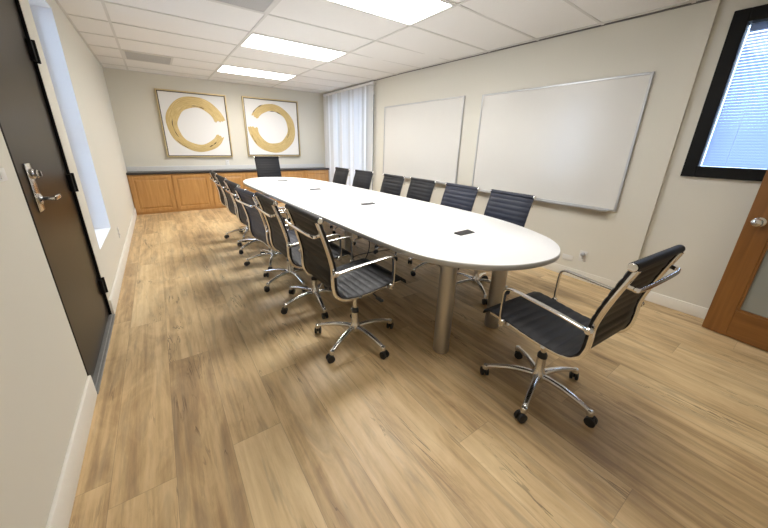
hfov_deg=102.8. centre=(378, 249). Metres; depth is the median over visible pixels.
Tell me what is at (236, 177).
base cabinet
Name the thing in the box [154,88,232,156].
framed painting
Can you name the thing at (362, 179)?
office chair
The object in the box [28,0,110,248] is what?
window
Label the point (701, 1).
trim
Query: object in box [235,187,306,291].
office chair
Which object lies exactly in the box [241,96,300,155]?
framed painting
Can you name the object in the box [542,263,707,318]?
baseboard
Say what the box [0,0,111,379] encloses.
door
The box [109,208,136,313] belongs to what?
baseboard
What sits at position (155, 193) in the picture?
base cabinet
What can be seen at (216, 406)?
floor
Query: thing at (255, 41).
recessed light
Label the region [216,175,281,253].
office chair
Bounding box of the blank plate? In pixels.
[562,253,572,260]
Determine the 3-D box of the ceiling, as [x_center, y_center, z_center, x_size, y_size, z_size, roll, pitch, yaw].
[-0.234,-2.086,2.509,4.649,0.180,9.830,-12,23,-33]
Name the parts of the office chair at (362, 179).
backrest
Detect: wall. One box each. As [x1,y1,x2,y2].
[0,0,133,527]
[103,68,324,166]
[373,0,767,308]
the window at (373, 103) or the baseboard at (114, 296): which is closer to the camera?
the baseboard at (114, 296)
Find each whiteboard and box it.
[382,96,464,183]
[472,71,654,211]
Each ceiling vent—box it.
[122,50,172,64]
[210,0,277,13]
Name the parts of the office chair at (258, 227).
handle, frame, backrest, frame, leg, leg, seat, leg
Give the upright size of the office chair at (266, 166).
1.073 m
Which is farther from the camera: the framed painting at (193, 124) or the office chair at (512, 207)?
the framed painting at (193, 124)
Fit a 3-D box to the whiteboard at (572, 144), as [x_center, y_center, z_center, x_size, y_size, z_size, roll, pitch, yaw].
[1.771,-1.161,3.405,0.086,1.194,1.730,-12,23,-33]
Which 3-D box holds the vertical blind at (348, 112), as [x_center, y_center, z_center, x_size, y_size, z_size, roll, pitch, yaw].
[-0.713,-2.253,6.802,0.087,2.370,2.131,-12,23,-33]
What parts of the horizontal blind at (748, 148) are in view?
ladder cord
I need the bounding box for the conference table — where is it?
[243,177,560,353]
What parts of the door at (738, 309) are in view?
rail, glass panel, knob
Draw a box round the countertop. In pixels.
[126,164,328,174]
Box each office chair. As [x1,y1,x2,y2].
[209,170,248,241]
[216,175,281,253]
[225,180,291,271]
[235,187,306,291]
[254,156,284,209]
[255,192,353,318]
[285,203,405,363]
[330,170,373,233]
[333,167,349,184]
[353,174,405,247]
[373,177,436,260]
[408,183,479,275]
[456,189,535,304]
[480,245,684,427]
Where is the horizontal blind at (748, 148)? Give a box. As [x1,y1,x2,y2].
[701,21,767,168]
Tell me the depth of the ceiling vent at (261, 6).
2.63 m
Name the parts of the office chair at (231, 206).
frame, backrest, frame, leg, leg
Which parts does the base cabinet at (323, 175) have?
raised panel, door, door, raised panel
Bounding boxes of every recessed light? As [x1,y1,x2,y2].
[216,65,295,80]
[240,33,347,61]
[326,0,454,25]
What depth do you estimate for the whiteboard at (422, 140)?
4.86 m
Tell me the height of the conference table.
0.738 m
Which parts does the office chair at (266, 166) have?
backrest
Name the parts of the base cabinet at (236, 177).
door, raised panel, raised panel, door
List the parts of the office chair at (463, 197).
leg, backrest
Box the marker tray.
[478,190,607,211]
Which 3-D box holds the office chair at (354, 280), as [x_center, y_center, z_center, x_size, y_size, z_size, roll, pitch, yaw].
[-0.174,0.191,2.033,0.724,0.981,0.612,-12,23,-34]
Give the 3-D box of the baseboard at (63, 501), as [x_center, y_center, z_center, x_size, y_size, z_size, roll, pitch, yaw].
[-0.805,1.099,0.647,0.014,0.135,2.625,-12,23,-33]
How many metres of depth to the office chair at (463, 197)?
3.36 m
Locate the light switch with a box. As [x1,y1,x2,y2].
[0,168,7,181]
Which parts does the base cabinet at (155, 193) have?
rail, door, raised panel, rail, rail, door, raised panel, rail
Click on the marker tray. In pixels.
(538, 198)
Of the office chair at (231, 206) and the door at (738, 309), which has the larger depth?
the office chair at (231, 206)
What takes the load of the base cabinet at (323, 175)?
on the floor
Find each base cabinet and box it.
[127,173,214,214]
[210,172,278,207]
[279,170,328,202]
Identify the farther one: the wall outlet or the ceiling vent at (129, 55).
the ceiling vent at (129, 55)
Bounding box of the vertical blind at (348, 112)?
[323,81,375,189]
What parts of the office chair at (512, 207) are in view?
leg, leg, leg, leg, backrest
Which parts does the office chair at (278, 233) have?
handle, frame, backrest, leg, leg, frame, armrest, leg, seat, leg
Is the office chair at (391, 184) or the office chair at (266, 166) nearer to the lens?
the office chair at (391, 184)
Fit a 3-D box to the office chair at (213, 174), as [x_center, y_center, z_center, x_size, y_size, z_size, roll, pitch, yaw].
[-1.992,-0.646,4.409,0.660,0.945,0.619,-12,23,-33]
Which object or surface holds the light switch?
attached to the wall at (43, 375)
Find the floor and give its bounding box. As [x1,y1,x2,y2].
[68,203,767,527]
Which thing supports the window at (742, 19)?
in the wall at (672, 44)
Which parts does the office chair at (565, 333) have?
leg, leg, leg, seat, armrest, leg, frame, leg, armrest, backrest, frame, handle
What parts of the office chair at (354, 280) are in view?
frame, handle, backrest, armrest, leg, leg, frame, armrest, seat, leg, leg, height lever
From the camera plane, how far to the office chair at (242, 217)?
3.37 m
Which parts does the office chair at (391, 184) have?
backrest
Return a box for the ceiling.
[58,0,700,92]
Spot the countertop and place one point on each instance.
(142, 170)
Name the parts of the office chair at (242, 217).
handle, frame, backrest, leg, leg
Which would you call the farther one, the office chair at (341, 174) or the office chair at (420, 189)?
the office chair at (341, 174)
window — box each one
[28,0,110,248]
[372,103,373,189]
[680,4,767,181]
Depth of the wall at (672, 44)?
2.73 m
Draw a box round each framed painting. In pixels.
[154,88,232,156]
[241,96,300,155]
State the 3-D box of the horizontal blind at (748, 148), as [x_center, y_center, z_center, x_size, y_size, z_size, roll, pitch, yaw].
[2.961,-0.999,1.934,0.040,0.976,1.087,-12,23,-33]
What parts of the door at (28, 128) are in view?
lock plate, lever handle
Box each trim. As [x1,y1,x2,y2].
[55,0,322,93]
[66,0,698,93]
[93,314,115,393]
[325,0,709,93]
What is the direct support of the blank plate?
attached to the wall at (672, 44)
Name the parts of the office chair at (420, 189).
backrest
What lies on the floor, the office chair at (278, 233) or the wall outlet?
the office chair at (278, 233)
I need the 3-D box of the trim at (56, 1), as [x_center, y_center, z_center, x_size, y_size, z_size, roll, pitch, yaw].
[-0.655,-2.262,3.092,4.049,0.006,8.110,-12,23,-33]
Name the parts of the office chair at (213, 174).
frame, backrest, frame, leg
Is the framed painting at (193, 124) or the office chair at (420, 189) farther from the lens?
the framed painting at (193, 124)
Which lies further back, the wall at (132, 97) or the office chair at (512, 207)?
the wall at (132, 97)
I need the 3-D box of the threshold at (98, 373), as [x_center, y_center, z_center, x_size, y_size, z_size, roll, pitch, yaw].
[-1.875,0.659,2.038,0.118,0.020,0.990,-12,23,-33]
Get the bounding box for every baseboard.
[45,375,96,527]
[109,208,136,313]
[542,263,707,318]
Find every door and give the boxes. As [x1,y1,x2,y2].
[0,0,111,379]
[702,169,767,351]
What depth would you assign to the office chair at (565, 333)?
1.52 m
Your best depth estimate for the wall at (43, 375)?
1.24 m
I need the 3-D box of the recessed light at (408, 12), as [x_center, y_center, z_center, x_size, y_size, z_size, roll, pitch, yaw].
[-0.019,-2.029,2.467,1.196,0.010,0.586,-12,23,-33]
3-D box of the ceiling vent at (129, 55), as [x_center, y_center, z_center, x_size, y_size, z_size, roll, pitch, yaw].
[-3.356,-2.794,4.468,0.586,0.008,0.586,-12,23,-33]
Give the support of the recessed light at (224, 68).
in the ceiling
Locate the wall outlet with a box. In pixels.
[578,250,587,261]

